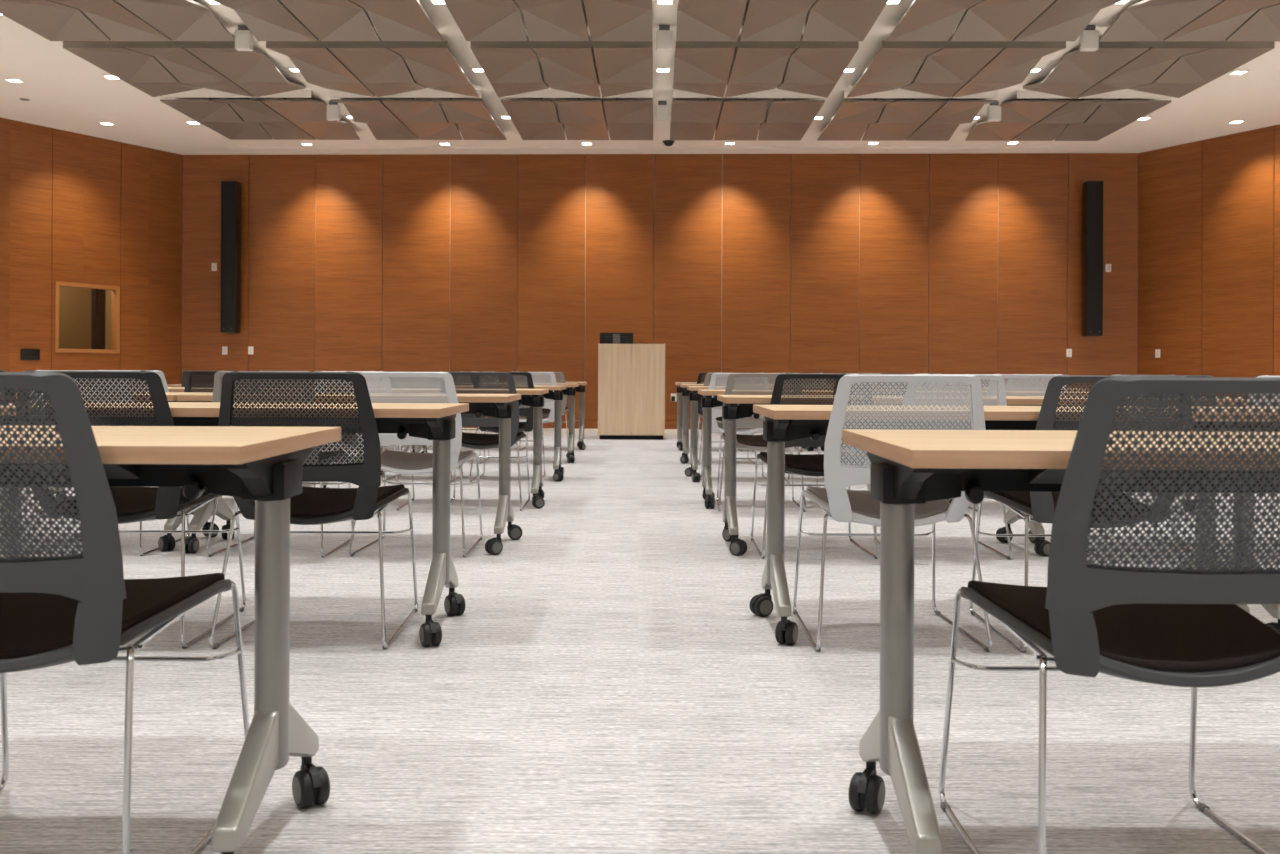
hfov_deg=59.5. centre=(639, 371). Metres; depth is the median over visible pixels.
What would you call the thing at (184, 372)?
chair
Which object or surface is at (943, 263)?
wall
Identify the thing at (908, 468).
table
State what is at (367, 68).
ceiling panel
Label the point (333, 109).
spotlight
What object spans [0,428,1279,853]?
floor
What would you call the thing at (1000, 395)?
chair
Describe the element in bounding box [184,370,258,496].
chair
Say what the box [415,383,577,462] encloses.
table
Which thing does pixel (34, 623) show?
seat cushion
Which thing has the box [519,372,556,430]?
chair
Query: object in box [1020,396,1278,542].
table
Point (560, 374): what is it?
chair
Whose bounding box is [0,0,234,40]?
ceiling panel
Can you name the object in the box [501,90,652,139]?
ceiling panel
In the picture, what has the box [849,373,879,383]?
chair
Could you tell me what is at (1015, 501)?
seat cushion
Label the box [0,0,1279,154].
ceiling
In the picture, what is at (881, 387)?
table
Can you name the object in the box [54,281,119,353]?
window
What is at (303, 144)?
recessed light
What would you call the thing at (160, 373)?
chair
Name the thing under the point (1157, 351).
wall plate
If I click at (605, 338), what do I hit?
computer monitor
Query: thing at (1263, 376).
chair
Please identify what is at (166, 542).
table
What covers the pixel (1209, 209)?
wall
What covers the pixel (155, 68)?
ceiling panel
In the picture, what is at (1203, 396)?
chair
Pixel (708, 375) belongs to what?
chair
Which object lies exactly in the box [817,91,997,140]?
ceiling panel
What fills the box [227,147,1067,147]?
linear air slot
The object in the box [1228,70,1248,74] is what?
recessed light
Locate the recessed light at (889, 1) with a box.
[887,0,900,3]
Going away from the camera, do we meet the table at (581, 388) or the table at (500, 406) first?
the table at (500, 406)
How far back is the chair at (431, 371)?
10.35 m
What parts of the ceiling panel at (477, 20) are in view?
folded panel, folded panel, folded panel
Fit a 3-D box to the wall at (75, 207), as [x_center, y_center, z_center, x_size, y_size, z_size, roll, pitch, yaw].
[-8.133,-1.242,14.924,0.101,4.120,4.784,0,0,29]
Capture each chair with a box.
[0,370,80,551]
[0,371,249,853]
[16,370,245,647]
[24,370,189,555]
[94,370,168,391]
[181,370,213,386]
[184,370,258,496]
[206,371,353,557]
[209,371,417,648]
[258,371,340,463]
[313,371,414,509]
[330,371,398,461]
[349,371,482,556]
[382,371,462,481]
[383,371,430,449]
[424,371,489,463]
[440,372,529,510]
[469,372,545,481]
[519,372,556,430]
[519,372,568,450]
[697,373,742,451]
[697,373,755,463]
[701,373,768,478]
[716,373,805,511]
[751,373,878,558]
[751,378,801,451]
[785,373,854,483]
[793,374,992,651]
[816,373,907,486]
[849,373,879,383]
[874,374,1011,559]
[923,379,982,390]
[939,376,1279,853]
[968,374,1062,511]
[970,375,1192,651]
[1006,374,1065,390]
[1087,375,1219,559]
[1175,375,1279,555]
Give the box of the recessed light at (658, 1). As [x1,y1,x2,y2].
[657,0,673,3]
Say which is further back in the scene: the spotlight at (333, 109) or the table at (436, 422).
the spotlight at (333, 109)
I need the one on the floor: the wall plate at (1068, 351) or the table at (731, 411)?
the table at (731, 411)
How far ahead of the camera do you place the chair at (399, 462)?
5.14 m
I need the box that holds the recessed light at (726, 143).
[724,142,734,144]
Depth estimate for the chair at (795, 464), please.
5.13 m
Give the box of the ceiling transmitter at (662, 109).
[656,101,668,120]
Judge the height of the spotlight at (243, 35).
0.235 m
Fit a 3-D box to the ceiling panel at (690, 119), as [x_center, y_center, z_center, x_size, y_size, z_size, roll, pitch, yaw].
[1.280,-3.194,14.046,1.765,0.132,2.160,0,0,1]
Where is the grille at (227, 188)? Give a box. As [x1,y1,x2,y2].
[221,182,234,330]
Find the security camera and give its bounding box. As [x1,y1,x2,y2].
[663,140,674,145]
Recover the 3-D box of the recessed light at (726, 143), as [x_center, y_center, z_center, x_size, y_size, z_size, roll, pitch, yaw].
[1.290,-3.256,15.960,0.150,0.008,0.150,0,0,1]
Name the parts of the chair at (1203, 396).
backrest, sled leg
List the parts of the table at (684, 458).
leg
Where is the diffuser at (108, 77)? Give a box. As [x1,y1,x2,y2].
[105,76,118,78]
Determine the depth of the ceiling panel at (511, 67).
11.65 m
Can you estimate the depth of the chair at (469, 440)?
6.86 m
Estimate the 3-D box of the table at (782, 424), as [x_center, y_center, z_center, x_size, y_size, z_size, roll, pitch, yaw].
[1.167,0.490,3.720,1.557,0.739,0.600,0,0,0]
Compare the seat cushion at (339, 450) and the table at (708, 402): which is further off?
the table at (708, 402)
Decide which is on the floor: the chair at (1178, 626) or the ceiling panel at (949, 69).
the chair at (1178, 626)
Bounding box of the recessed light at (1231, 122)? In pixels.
[1228,121,1243,123]
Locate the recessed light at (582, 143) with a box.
[581,142,591,144]
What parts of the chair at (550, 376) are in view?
seat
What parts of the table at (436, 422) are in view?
leg, mounting plate, mounting plate, release knob, leg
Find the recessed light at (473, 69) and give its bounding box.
[471,68,483,71]
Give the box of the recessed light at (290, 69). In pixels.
[288,68,299,71]
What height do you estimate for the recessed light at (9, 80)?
0.008 m
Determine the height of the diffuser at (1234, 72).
0.004 m
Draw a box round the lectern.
[598,343,664,439]
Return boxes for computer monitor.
[600,333,632,343]
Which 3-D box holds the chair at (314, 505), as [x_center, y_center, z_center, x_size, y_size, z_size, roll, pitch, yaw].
[-1.042,0.423,3.667,0.540,0.852,0.679,0,0,0]
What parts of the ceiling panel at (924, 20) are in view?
folded panel, folded panel, folded panel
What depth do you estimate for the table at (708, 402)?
7.15 m
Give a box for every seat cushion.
[0,573,224,658]
[59,487,209,516]
[290,484,404,517]
[318,450,342,460]
[338,433,356,444]
[381,450,473,469]
[461,432,523,445]
[488,422,525,429]
[519,414,548,419]
[542,407,567,413]
[717,422,755,431]
[723,433,766,446]
[760,451,851,471]
[807,486,949,519]
[968,580,1279,671]
[991,491,1149,520]
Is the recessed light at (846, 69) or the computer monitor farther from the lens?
the computer monitor
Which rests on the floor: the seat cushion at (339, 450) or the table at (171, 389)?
the table at (171, 389)
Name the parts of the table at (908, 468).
leg, release knob, mounting plate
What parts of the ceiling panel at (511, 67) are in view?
folded panel, folded panel, folded panel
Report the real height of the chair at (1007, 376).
0.852 m
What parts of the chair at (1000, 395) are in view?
backrest, sled leg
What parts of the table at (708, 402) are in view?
leg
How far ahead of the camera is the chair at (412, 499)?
6.87 m
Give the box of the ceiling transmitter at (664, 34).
[656,25,671,50]
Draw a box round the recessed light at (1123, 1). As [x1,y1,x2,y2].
[1116,0,1129,3]
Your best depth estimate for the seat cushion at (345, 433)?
7.02 m
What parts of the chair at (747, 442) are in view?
sled leg, seat, backrest, sled leg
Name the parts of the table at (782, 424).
leg, release knob, mounting plate, leg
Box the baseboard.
[463,420,701,428]
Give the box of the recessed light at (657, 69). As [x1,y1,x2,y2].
[656,68,669,71]
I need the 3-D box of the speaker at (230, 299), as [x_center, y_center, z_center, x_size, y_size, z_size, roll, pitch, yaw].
[-6.120,-1.716,16.818,0.230,2.266,0.313,0,0,2]
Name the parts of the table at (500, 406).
leg, release knob, leg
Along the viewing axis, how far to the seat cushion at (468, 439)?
7.09 m
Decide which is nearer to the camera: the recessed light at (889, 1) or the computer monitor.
the recessed light at (889, 1)
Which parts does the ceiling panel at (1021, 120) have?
folded panel, folded panel, edge trim, folded panel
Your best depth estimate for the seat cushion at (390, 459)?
5.38 m
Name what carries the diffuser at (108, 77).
attached to the recessed light at (105, 76)
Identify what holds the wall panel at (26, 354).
attached to the wall at (75, 207)
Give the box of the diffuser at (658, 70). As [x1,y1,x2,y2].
[657,69,668,71]
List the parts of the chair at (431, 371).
sled leg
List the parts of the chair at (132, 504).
sled leg, backrest, seat, sled leg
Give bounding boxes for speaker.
[220,181,240,332]
[1082,181,1102,335]
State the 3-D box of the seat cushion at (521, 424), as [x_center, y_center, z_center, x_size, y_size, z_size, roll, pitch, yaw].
[-1.031,0.427,8.927,0.443,0.073,0.442,0,0,1]
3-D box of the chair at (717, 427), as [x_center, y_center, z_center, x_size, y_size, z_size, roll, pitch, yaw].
[0.763,0.431,8.853,0.540,0.852,0.679,0,0,0]
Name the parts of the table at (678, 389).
leg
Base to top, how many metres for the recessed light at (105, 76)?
0.008 m
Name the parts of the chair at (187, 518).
sled leg, backrest, sled leg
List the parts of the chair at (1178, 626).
sled leg, seat, backrest, sled leg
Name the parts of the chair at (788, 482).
backrest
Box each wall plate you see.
[212,263,216,270]
[222,347,227,353]
[248,347,253,353]
[671,393,676,401]
[1066,349,1071,356]
[1106,264,1110,271]
[1155,349,1159,357]
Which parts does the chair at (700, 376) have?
backrest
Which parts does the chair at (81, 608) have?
sled leg, backrest, seat, sled leg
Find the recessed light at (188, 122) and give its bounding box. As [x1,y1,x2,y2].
[185,121,200,123]
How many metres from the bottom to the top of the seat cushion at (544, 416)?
0.073 m
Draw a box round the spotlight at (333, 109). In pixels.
[326,100,339,120]
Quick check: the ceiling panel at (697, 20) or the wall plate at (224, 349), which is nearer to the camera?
the ceiling panel at (697, 20)
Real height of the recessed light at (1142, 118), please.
0.008 m
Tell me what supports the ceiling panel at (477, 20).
attached to the ceiling
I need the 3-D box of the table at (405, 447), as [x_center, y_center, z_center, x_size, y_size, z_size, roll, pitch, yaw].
[-2.919,0.472,10.700,1.538,0.739,0.600,0,0,0]
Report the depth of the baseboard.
16.79 m
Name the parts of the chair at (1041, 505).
sled leg, seat, backrest, sled leg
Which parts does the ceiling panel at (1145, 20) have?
folded panel, folded panel, folded panel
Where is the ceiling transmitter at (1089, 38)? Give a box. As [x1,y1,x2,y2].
[1080,25,1098,51]
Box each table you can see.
[0,392,218,551]
[0,402,468,646]
[0,426,340,853]
[54,387,303,501]
[167,384,367,462]
[178,393,521,554]
[266,382,418,452]
[295,388,548,508]
[369,385,565,481]
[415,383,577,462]
[505,382,586,449]
[675,382,813,450]
[680,384,841,463]
[685,386,886,481]
[698,389,949,508]
[717,395,1049,556]
[749,405,1270,644]
[842,429,1279,853]
[881,387,1085,390]
[945,391,1200,511]
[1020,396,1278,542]
[1197,407,1279,633]
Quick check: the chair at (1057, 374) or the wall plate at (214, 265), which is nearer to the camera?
the chair at (1057, 374)
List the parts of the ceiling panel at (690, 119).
folded panel, folded panel, edge trim, folded panel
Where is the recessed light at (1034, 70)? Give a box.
[1030,68,1042,72]
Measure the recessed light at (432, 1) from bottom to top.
0.008 m
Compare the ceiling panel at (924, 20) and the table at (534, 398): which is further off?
the ceiling panel at (924, 20)
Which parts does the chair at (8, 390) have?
backrest, sled leg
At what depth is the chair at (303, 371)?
8.54 m
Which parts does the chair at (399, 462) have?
sled leg, backrest, seat, sled leg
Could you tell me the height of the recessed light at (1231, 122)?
0.008 m
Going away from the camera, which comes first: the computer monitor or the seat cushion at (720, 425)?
the seat cushion at (720, 425)
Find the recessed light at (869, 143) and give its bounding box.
[867,142,878,144]
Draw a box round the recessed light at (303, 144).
[300,143,313,145]
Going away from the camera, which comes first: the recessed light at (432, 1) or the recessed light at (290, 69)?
the recessed light at (432, 1)
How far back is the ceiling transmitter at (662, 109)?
13.46 m
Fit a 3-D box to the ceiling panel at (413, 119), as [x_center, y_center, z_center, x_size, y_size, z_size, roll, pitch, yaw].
[-2.700,-3.212,14.102,1.765,0.132,2.160,0,0,1]
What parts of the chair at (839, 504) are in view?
sled leg, seat, backrest, sled leg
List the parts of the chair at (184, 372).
backrest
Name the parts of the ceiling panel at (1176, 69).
folded panel, folded panel, folded panel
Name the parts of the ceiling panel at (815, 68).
folded panel, folded panel, folded panel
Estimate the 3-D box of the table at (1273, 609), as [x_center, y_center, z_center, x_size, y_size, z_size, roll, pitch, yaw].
[2.715,0.496,3.710,1.544,0.739,0.600,0,0,0]
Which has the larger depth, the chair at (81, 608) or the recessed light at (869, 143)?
the recessed light at (869, 143)
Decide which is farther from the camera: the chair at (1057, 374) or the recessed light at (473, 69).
the recessed light at (473, 69)
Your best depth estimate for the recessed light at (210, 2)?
9.94 m
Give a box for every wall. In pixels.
[0,117,181,388]
[182,153,1137,420]
[1138,124,1279,396]
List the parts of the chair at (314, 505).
sled leg, backrest, seat, sled leg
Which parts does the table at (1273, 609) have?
leg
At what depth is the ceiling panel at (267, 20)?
10.17 m
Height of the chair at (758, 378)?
0.852 m
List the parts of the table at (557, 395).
leg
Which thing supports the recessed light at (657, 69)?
in the ceiling
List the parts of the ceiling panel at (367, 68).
folded panel, folded panel, folded panel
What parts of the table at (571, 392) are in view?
leg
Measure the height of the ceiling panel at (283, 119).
0.132 m
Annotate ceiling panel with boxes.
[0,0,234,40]
[63,41,305,96]
[160,90,359,139]
[212,0,442,40]
[266,41,478,96]
[330,90,505,139]
[443,0,651,40]
[470,41,652,97]
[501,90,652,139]
[670,91,824,139]
[673,41,858,97]
[676,0,888,40]
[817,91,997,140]
[847,41,1065,97]
[887,0,1122,40]
[965,91,1170,140]
[1023,41,1274,97]
[1099,0,1279,40]
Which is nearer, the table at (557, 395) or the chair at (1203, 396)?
the chair at (1203, 396)
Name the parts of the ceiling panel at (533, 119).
folded panel, edge trim, folded panel, folded panel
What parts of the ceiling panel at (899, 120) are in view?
folded panel, folded panel, edge trim, folded panel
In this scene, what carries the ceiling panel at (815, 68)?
attached to the ceiling
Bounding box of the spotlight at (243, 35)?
[235,25,252,50]
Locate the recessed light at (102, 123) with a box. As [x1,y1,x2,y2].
[98,122,113,124]
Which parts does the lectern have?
panel, panel, panel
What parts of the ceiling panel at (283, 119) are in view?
folded panel, edge trim, folded panel, folded panel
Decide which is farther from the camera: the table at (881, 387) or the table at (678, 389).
the table at (678, 389)
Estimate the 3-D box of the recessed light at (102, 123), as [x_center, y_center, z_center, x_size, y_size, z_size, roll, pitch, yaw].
[-7.066,-3.293,14.850,0.150,0.008,0.150,0,0,1]
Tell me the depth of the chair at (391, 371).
8.54 m
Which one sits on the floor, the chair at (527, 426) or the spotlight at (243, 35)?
the chair at (527, 426)
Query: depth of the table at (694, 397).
8.90 m
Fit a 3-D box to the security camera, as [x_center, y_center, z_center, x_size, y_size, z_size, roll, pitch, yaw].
[0.414,-3.230,15.850,0.170,0.068,0.170,0,0,0]
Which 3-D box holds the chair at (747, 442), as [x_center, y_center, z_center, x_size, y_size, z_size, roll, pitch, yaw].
[0.762,0.431,7.107,0.540,0.852,0.679,0,0,2]
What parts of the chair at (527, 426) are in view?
sled leg, backrest, seat, sled leg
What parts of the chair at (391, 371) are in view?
sled leg, sled leg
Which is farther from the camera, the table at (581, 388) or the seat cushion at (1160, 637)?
the table at (581, 388)
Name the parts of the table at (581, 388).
leg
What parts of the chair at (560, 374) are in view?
backrest, sled leg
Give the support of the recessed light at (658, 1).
in the ceiling
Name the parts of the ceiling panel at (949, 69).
folded panel, folded panel, folded panel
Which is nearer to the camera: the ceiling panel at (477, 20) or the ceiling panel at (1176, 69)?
the ceiling panel at (477, 20)
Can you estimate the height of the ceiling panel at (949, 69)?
0.132 m
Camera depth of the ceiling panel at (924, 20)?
10.09 m
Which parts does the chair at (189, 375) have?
backrest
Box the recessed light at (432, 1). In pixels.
[430,0,444,3]
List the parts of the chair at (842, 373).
backrest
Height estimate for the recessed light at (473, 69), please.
0.008 m
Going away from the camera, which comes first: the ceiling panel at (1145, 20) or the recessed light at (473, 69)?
the ceiling panel at (1145, 20)
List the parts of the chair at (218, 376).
sled leg, backrest, seat, sled leg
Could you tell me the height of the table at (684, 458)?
0.739 m
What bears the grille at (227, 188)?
attached to the speaker at (230, 299)
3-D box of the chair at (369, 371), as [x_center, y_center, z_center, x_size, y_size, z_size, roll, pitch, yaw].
[-2.603,0.417,10.597,0.540,0.852,0.679,0,0,2]
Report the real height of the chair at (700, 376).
0.852 m
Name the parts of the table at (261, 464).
mounting plate, release knob, leg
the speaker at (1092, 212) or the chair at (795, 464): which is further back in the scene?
the speaker at (1092, 212)
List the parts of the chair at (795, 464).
sled leg, seat, backrest, sled leg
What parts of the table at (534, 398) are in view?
leg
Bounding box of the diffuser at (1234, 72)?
[1232,71,1246,73]
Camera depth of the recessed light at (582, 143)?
16.00 m
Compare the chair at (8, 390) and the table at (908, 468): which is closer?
the table at (908, 468)
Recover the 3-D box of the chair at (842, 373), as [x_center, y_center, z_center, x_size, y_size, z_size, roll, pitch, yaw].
[1.417,0.434,7.092,0.540,0.852,0.679,0,0,1]
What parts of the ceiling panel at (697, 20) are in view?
folded panel, folded panel, folded panel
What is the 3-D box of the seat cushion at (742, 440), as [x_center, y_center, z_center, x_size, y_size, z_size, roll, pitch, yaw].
[0.764,0.435,7.175,0.443,0.073,0.442,0,0,2]
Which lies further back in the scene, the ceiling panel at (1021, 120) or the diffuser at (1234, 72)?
the ceiling panel at (1021, 120)
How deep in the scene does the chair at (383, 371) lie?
12.03 m
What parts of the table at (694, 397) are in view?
leg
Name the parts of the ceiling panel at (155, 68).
folded panel, folded panel, folded panel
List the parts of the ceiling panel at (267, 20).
folded panel, folded panel, folded panel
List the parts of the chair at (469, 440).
sled leg, backrest, seat, sled leg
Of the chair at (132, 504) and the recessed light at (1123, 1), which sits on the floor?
the chair at (132, 504)
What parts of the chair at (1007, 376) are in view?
backrest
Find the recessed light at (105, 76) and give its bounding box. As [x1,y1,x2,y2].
[102,75,118,78]
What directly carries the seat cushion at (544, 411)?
on the chair at (560, 374)
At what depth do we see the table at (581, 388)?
12.37 m
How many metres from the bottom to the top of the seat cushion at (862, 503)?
0.073 m
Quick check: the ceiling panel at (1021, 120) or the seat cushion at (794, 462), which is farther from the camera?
the ceiling panel at (1021, 120)
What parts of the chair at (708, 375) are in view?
sled leg, backrest, sled leg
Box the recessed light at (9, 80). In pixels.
[4,79,23,82]
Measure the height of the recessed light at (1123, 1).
0.008 m
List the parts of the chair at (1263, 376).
sled leg, backrest, sled leg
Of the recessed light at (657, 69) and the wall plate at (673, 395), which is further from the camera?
the wall plate at (673, 395)
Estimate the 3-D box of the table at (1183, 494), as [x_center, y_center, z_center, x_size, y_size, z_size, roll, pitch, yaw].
[2.697,0.496,7.190,1.550,0.739,0.600,0,0,0]
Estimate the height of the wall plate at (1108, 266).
0.120 m
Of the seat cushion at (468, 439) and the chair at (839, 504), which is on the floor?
the chair at (839, 504)
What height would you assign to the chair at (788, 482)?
0.852 m
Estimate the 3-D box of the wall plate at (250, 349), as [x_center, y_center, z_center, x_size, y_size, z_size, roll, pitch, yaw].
[-5.884,-0.326,16.961,0.080,0.120,0.011,0,0,2]
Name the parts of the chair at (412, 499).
backrest, seat, sled leg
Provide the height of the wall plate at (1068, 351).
0.120 m
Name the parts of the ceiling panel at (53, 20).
folded panel, folded panel, folded panel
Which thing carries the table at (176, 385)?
on the floor
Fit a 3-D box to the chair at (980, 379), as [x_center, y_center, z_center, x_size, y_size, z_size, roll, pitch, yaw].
[2.397,0.438,8.848,0.540,0.852,0.679,0,0,1]
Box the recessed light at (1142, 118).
[1138,117,1151,119]
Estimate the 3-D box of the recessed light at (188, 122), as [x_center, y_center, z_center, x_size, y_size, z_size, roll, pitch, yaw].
[-5.886,-3.288,14.780,0.150,0.008,0.150,0,0,1]
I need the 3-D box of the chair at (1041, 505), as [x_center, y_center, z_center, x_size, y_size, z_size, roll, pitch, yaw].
[1.438,0.434,3.667,0.540,0.852,0.679,0,0,0]
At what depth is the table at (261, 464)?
1.96 m
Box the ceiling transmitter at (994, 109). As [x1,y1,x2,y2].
[987,101,1000,121]
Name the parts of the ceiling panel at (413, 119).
folded panel, edge trim, folded panel, folded panel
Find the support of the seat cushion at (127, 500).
on the chair at (132, 504)
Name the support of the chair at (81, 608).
on the floor
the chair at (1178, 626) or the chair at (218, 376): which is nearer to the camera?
the chair at (1178, 626)
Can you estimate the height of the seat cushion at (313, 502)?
0.073 m
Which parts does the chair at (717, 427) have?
sled leg, seat, backrest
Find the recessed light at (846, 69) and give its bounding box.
[844,68,855,71]
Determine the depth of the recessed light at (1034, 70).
12.05 m
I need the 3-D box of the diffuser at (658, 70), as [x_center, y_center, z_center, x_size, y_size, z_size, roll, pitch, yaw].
[0.258,-3.263,12.101,0.126,0.004,0.126,0,0,1]
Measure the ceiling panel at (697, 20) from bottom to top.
0.132 m
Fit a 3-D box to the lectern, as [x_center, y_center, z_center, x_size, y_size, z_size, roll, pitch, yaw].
[-0.099,0.247,14.437,0.844,1.213,0.626,0,0,0]
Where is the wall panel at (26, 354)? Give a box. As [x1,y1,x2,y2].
[21,349,39,359]
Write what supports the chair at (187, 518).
on the floor
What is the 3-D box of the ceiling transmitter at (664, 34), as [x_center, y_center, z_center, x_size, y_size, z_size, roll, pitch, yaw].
[0.236,-3.147,10.549,0.150,0.235,0.093,0,0,0]
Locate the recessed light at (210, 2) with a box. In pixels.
[205,0,221,4]
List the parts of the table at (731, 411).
leg, release knob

